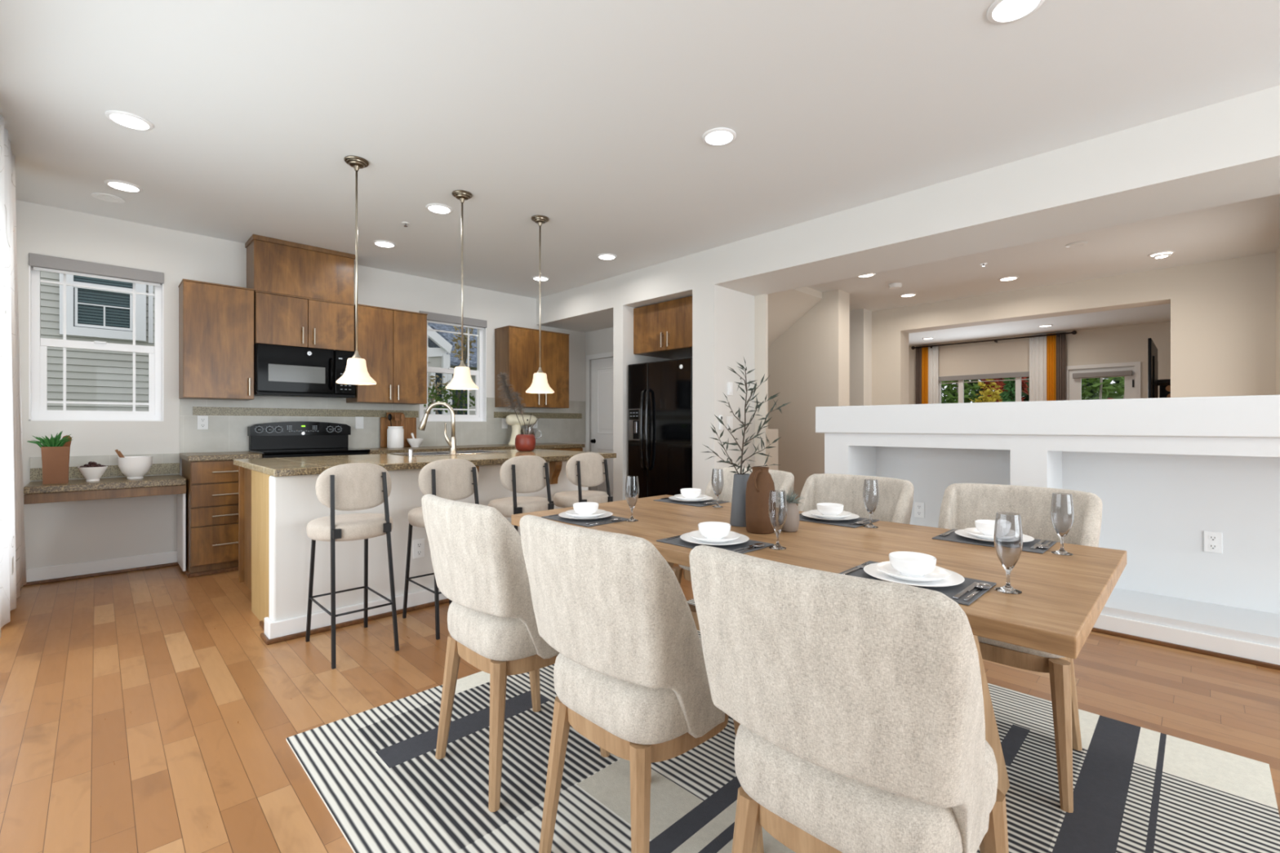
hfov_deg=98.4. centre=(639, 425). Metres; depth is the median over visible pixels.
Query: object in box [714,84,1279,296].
beam
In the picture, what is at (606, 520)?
knife
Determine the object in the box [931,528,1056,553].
placemat
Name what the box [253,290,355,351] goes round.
upper cabinet
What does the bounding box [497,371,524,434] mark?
stem
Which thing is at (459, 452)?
sink
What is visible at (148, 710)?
floor
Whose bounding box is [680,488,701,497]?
soup bowl
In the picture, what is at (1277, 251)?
wall
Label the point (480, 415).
window
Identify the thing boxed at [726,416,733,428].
wall switch
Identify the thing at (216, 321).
upper cabinet
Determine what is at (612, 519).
spoon
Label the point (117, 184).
recessed light
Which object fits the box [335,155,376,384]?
pendant light
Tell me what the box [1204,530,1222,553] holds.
wall outlet
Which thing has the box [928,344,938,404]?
sheer curtain
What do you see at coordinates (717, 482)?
champagne flute
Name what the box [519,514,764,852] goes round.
dining chair
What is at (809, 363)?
wall
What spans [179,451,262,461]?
countertop
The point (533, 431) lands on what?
bowl
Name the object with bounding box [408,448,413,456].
cap
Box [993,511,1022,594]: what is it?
champagne flute
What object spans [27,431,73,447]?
plant
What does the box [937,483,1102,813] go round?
dining chair
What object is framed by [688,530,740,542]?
plate
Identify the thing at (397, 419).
utensil
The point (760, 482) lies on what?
vase
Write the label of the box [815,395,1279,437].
cap
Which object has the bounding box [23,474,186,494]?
countertop
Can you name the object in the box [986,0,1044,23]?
recessed light
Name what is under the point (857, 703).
dining chair
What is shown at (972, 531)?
plate
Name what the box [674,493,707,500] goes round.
plate
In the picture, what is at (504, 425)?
wall switch
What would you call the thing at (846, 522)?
placemat
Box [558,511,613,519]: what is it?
dinner plate
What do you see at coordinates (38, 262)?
roller shade
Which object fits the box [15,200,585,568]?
wall
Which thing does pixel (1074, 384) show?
door
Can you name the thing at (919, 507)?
wall outlet
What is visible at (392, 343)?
upper cabinet
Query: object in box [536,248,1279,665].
wall
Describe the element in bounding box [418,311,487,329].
roller shade
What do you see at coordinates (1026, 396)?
tree
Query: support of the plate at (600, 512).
on the dinner plate at (607, 513)
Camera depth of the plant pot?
3.79 m
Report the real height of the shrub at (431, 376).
3.091 m
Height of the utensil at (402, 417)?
0.326 m
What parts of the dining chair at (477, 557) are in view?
leg, backrest, seat, leg, leg, leg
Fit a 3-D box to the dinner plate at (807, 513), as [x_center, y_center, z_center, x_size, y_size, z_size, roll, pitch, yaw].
[0.770,0.370,2.239,0.222,0.016,0.222,0,0,-45]
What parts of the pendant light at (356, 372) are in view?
lamp shade, stem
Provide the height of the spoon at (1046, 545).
0.010 m
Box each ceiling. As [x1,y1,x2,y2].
[0,0,1279,346]
[768,286,822,346]
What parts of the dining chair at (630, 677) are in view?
leg, backrest, seat, leg, leg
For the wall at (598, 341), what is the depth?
7.39 m
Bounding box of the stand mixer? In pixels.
[505,413,541,444]
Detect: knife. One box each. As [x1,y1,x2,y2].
[586,520,611,524]
[729,544,753,551]
[849,518,870,524]
[952,582,977,599]
[1030,539,1045,549]
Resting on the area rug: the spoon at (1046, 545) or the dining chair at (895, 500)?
the dining chair at (895, 500)
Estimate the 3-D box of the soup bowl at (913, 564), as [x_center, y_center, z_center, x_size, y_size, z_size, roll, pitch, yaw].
[0.668,0.343,1.355,0.105,0.044,0.105,0,0,-45]
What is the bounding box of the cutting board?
[380,412,416,447]
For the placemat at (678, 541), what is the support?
on the dining table
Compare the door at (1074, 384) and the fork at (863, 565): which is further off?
the door at (1074, 384)
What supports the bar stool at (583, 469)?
on the floor
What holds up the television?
attached to the wall
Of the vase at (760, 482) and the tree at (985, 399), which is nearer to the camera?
the vase at (760, 482)
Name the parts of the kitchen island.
door, panel, baseboard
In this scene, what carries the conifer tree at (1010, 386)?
on the ground
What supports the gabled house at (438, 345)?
on the ground
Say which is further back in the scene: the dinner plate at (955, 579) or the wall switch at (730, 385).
the wall switch at (730, 385)
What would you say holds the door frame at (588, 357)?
in the wall at (598, 341)
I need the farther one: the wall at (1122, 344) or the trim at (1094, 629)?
the wall at (1122, 344)
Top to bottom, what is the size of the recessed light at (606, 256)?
0.009 m
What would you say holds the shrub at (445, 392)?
on the ground
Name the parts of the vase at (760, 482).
handle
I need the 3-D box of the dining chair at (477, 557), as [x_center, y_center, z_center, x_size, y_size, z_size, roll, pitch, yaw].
[-0.435,0.681,1.881,0.506,0.902,0.496,0,0,-45]
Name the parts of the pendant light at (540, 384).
lamp shade, stem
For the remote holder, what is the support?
attached to the wall at (1159, 496)
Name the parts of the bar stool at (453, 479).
leg, seat, leg, backrest, leg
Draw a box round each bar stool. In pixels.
[305,462,399,669]
[402,458,479,639]
[488,455,554,536]
[551,453,613,507]
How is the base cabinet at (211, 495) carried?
on the floor
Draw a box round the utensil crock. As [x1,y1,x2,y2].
[386,426,404,448]
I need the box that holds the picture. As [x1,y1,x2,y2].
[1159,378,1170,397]
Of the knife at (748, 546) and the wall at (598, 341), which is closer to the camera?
the knife at (748, 546)
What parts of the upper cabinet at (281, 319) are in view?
door, handle, door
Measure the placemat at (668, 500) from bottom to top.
0.004 m
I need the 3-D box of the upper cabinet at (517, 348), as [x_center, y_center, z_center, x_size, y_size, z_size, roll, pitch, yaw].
[-1.293,-0.680,6.729,0.866,0.929,0.352,0,0,-45]
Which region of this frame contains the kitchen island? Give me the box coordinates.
[238,460,587,644]
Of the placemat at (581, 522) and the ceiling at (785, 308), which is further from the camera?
the ceiling at (785, 308)
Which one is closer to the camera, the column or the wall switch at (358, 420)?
the wall switch at (358, 420)
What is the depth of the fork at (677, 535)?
1.85 m
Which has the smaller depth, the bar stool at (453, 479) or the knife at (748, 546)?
the knife at (748, 546)
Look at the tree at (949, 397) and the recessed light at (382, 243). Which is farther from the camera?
the tree at (949, 397)
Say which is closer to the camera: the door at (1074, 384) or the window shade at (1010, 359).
the door at (1074, 384)
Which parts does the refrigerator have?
dispenser panel, dispenser frame, dispenser lever, freezer door, handle, handle, fridge door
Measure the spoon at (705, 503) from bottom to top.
0.010 m
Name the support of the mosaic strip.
attached to the wall at (67, 532)
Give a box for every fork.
[665,535,680,539]
[842,562,871,574]
[938,529,956,536]
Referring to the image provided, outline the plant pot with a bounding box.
[40,446,70,484]
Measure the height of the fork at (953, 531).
0.004 m
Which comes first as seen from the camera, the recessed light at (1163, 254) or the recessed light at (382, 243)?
the recessed light at (382, 243)
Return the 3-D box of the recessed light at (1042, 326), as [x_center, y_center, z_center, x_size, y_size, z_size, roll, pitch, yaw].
[6.493,-1.593,8.841,0.188,0.009,0.188,0,0,-45]
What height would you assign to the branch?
0.600 m
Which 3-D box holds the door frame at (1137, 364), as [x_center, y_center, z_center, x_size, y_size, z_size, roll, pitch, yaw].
[7.556,0.068,9.059,0.020,2.148,0.980,0,0,-45]
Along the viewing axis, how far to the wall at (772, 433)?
5.44 m
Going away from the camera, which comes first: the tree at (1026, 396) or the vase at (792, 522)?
the vase at (792, 522)
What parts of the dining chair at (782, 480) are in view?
leg, seat, backrest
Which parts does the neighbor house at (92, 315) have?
pane, sash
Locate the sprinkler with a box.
[401,222,409,226]
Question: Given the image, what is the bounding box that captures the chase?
[244,234,355,304]
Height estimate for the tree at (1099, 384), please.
4.844 m
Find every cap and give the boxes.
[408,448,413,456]
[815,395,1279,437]
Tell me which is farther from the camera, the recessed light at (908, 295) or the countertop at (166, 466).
the recessed light at (908, 295)
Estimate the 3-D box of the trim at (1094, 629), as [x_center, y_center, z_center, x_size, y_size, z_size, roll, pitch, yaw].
[3.656,1.131,1.897,0.017,0.022,6.494,0,0,-45]
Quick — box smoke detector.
[888,282,902,288]
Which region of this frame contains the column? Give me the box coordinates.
[849,308,871,405]
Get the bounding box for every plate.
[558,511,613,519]
[564,509,606,518]
[668,495,712,502]
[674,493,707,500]
[680,532,749,546]
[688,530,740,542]
[801,511,859,521]
[808,509,852,519]
[863,562,964,586]
[875,560,951,582]
[954,528,1034,542]
[964,527,1023,540]
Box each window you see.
[28,265,164,421]
[419,322,486,422]
[938,377,1029,403]
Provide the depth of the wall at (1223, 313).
5.55 m
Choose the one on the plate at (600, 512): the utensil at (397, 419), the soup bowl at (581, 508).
the soup bowl at (581, 508)
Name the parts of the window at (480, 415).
sash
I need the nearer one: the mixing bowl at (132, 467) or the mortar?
the mixing bowl at (132, 467)
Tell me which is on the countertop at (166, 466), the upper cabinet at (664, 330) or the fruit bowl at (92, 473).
the fruit bowl at (92, 473)
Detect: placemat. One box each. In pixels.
[541,515,629,527]
[653,498,728,506]
[656,534,774,553]
[799,514,879,528]
[838,560,995,605]
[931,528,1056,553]
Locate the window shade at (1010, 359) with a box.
[937,340,1029,381]
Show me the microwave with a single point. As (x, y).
(279, 371)
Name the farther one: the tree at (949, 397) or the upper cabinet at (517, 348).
the tree at (949, 397)
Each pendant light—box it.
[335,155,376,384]
[445,190,478,389]
[525,215,554,393]
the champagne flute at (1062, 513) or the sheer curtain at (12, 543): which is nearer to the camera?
the champagne flute at (1062, 513)
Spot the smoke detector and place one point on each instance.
(893, 286)
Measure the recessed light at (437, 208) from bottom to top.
0.009 m
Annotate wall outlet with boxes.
[197,415,208,429]
[413,538,424,559]
[532,421,537,428]
[914,502,924,518]
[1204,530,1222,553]
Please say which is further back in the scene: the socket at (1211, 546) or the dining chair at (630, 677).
the socket at (1211, 546)
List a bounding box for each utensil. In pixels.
[387,413,391,426]
[395,414,399,426]
[400,413,404,426]
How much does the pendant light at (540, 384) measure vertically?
1.345 m
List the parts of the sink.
bowl, bowl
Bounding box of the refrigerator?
[627,357,692,497]
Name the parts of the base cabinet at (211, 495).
drawer, drawer, drawer, drawer, handle, handle, handle, handle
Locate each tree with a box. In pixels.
[451,325,476,414]
[941,377,1123,403]
[941,379,982,403]
[969,378,1002,402]
[979,377,1028,402]
[999,377,1015,401]
[1081,376,1124,399]
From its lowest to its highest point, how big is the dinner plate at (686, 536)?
0.016 m
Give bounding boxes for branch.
[703,358,790,475]
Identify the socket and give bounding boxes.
[416,542,422,547]
[416,550,422,555]
[1208,534,1217,541]
[1208,543,1217,549]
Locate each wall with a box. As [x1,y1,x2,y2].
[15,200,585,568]
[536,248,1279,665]
[585,327,613,490]
[768,289,849,506]
[768,428,777,470]
[871,252,1275,405]
[908,321,1170,404]
[1275,243,1279,395]
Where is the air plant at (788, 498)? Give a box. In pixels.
[783,488,804,503]
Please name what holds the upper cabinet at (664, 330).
attached to the wall at (1159, 496)
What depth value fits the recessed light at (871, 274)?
5.86 m
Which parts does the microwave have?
handle, control panel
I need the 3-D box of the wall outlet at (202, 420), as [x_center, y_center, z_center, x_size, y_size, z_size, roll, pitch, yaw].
[-3.667,-0.023,4.631,0.072,0.116,0.009,0,0,-45]
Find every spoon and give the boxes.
[115,448,123,457]
[589,518,621,524]
[703,501,725,504]
[736,542,764,552]
[855,519,875,524]
[963,582,991,601]
[1036,540,1053,548]
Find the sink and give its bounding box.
[390,449,506,456]
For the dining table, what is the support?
on the area rug
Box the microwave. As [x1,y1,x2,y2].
[253,342,355,398]
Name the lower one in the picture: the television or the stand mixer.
the stand mixer
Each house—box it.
[40,271,154,411]
[423,322,453,414]
[428,322,476,414]
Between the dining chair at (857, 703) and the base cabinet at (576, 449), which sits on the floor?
the base cabinet at (576, 449)
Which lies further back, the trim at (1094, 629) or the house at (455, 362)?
the house at (455, 362)
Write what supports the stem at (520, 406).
in the vase at (523, 442)
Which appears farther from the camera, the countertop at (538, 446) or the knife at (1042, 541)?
the countertop at (538, 446)
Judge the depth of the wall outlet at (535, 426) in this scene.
6.94 m
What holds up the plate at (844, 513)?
on the dinner plate at (807, 513)
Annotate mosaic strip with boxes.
[192,406,582,418]
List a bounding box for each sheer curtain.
[0,115,26,638]
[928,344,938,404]
[1029,333,1046,401]
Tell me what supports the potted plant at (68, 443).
in the plant pot
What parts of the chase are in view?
crown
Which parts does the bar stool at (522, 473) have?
leg, seat, backrest, leg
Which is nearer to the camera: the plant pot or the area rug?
the area rug
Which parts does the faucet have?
spout, lever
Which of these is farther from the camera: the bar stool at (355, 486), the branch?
the bar stool at (355, 486)
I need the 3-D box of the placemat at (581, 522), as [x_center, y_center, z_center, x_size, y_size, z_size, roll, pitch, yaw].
[-0.221,0.380,2.259,0.227,0.004,0.306,0,0,-45]
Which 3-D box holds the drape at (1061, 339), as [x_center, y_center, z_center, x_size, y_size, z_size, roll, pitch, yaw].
[7.138,-0.235,9.364,0.048,2.675,0.130,0,0,-45]
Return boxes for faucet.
[417,401,457,453]
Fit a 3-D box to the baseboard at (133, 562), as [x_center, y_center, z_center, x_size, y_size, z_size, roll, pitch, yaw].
[-4.113,1.075,4.206,0.940,0.095,0.014,0,0,-45]
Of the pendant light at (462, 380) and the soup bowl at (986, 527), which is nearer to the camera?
the soup bowl at (986, 527)
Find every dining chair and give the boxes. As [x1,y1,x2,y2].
[421,493,609,812]
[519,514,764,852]
[671,466,794,585]
[688,545,1008,852]
[797,473,914,524]
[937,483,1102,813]
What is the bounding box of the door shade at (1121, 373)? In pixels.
[1072,370,1132,378]
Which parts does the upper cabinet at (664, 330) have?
door, handle, door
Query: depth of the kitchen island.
3.21 m
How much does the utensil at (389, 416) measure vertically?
0.326 m
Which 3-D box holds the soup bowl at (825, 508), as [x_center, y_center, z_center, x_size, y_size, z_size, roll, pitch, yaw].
[0.770,0.343,2.239,0.105,0.044,0.105,0,0,-45]
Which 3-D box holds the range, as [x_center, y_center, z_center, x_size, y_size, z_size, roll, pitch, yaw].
[-2.920,0.543,4.888,0.807,1.158,0.687,0,0,-45]
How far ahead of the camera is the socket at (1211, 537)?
3.09 m
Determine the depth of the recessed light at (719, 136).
3.04 m
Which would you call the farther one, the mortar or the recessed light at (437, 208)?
the mortar
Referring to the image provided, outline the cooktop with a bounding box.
[248,447,370,455]
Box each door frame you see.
[586,351,613,490]
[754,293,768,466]
[1066,361,1140,399]
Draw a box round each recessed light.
[104,179,142,192]
[105,110,153,130]
[373,240,395,248]
[425,203,453,213]
[532,275,549,280]
[596,253,617,260]
[702,127,736,146]
[857,273,875,277]
[899,293,916,297]
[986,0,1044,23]
[998,275,1018,280]
[1038,324,1053,327]
[1147,250,1175,258]
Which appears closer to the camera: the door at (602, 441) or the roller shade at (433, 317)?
the roller shade at (433, 317)
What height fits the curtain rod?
0.070 m
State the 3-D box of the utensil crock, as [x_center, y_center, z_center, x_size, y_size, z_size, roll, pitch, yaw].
[-2.484,0.118,5.609,0.156,0.216,0.156,0,0,-45]
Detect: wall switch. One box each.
[355,416,363,428]
[502,418,507,428]
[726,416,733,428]
[727,382,733,395]
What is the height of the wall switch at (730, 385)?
0.120 m
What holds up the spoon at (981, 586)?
on the placemat at (949, 591)
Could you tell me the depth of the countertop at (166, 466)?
4.08 m
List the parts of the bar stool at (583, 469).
leg, seat, backrest, leg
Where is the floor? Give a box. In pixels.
[0,563,1279,852]
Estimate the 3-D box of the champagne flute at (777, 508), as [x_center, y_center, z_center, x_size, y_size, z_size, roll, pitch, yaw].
[0.428,0.293,1.718,0.056,0.178,0.056,0,0,-25]
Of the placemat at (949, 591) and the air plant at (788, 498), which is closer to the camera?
the placemat at (949, 591)
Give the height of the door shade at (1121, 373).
0.080 m
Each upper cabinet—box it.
[177,278,254,400]
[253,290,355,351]
[346,303,427,404]
[494,325,569,408]
[633,295,692,359]
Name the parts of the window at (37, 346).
sash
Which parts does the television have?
panel, wall arm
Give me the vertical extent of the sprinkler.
0.024 m
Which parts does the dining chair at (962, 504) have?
backrest, seat, leg, leg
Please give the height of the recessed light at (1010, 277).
0.009 m
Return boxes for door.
[590,357,613,496]
[1068,365,1134,399]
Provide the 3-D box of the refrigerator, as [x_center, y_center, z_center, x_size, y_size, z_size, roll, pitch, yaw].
[0.408,0.249,5.745,0.798,1.785,0.885,0,0,-45]
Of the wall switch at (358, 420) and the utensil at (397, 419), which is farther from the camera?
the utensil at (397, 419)
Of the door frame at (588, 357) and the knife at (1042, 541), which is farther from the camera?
the door frame at (588, 357)
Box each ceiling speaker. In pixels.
[91,192,124,203]
[1065,241,1087,248]
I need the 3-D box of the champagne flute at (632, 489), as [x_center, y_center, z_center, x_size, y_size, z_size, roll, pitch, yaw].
[-0.032,0.293,2.214,0.056,0.178,0.056,0,0,-25]
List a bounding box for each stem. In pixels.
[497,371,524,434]
[512,391,525,432]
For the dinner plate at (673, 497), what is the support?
on the placemat at (668, 500)
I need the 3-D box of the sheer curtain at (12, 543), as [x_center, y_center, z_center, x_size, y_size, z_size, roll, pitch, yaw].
[-3.642,-0.258,3.200,0.051,2.600,1.630,0,0,-45]
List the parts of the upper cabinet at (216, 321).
handle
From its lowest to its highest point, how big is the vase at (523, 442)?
0.148 m
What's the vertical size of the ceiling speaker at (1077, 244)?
0.014 m
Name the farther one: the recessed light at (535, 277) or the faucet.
the recessed light at (535, 277)
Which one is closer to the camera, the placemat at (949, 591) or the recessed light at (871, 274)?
the placemat at (949, 591)
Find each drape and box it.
[915,346,921,404]
[921,345,928,404]
[1046,333,1056,400]
[1056,332,1066,400]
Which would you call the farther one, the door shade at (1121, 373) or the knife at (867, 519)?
the door shade at (1121, 373)
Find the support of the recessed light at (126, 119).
in the ceiling at (591, 117)
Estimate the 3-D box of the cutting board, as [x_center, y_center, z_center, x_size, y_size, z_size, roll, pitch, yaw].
[-2.507,0.047,5.736,0.365,0.360,0.022,0,0,-45]
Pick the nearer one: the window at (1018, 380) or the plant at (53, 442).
the plant at (53, 442)
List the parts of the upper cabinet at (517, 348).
door, door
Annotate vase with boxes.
[515,434,535,451]
[729,473,750,527]
[745,466,774,533]
[781,501,799,532]
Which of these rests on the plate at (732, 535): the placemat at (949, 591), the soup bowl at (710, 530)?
the soup bowl at (710, 530)
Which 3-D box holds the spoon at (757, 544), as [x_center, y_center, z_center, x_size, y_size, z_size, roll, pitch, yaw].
[0.330,0.373,1.677,0.159,0.010,0.034,0,0,-45]
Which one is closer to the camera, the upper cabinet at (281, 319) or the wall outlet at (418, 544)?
the wall outlet at (418, 544)
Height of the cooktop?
0.021 m
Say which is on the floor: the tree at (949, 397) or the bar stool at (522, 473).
the bar stool at (522, 473)
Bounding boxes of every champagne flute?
[625,475,639,521]
[711,468,724,507]
[768,489,786,550]
[862,479,879,528]
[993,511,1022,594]
[1050,493,1074,555]
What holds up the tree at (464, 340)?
on the ground
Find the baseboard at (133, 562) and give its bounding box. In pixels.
[26,551,177,582]
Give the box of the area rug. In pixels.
[286,599,1279,852]
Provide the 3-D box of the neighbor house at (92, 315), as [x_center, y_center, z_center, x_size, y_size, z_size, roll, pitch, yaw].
[-7.095,-1.061,6.494,5.400,6.806,0.390,0,0,-45]
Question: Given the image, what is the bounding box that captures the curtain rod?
[911,330,1076,349]
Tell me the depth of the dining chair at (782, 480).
2.83 m
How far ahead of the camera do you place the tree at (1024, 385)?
14.77 m
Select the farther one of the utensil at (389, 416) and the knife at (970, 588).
the utensil at (389, 416)
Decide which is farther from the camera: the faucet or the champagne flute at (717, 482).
the faucet
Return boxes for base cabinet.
[182,458,239,577]
[545,447,582,451]
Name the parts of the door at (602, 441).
panel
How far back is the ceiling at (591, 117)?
2.86 m
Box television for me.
[1147,337,1170,398]
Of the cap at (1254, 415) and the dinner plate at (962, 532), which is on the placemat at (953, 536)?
the dinner plate at (962, 532)
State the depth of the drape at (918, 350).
10.98 m
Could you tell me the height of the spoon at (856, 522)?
0.010 m
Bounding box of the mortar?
[406,438,423,447]
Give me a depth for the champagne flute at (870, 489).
2.06 m
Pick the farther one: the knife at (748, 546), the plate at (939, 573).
the knife at (748, 546)
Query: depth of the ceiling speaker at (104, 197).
3.86 m
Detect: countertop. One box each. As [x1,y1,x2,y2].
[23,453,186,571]
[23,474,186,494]
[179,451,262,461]
[233,448,616,476]
[359,443,585,454]
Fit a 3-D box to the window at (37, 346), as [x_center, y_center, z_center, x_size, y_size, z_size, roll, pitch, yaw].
[-4.163,-0.633,4.259,0.733,1.200,0.130,0,0,-45]
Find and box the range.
[247,421,370,457]
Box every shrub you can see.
[423,328,475,414]
[427,374,453,413]
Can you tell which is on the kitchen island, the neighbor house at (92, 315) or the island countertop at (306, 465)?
the island countertop at (306, 465)
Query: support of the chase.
on the upper cabinet at (281, 319)
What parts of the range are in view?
control panel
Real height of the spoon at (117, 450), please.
0.179 m
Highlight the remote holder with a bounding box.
[718,415,722,430]
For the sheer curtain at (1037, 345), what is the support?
hanging from the curtain rod
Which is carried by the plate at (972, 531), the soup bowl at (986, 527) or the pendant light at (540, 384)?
the soup bowl at (986, 527)
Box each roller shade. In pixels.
[28,253,164,286]
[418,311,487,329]
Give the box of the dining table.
[511,494,1126,795]
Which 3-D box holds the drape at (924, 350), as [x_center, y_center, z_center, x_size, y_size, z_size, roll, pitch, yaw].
[5.625,-0.235,10.902,0.048,2.675,0.115,0,0,-45]
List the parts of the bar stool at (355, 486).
leg, leg, seat, backrest, leg, leg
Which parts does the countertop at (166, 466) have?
panel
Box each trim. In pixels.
[22,562,178,586]
[1091,627,1279,670]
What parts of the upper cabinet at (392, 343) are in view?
door, handle, door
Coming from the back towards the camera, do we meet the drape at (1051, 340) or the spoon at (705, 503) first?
the drape at (1051, 340)
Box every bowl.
[76,466,107,481]
[116,456,152,479]
[520,428,541,438]
[573,502,598,515]
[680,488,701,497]
[697,521,730,539]
[816,502,844,515]
[888,551,936,577]
[974,520,995,536]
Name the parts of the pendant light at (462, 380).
stem, lamp shade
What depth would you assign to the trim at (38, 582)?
4.18 m
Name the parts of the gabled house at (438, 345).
pane, porch post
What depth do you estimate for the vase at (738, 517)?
2.09 m

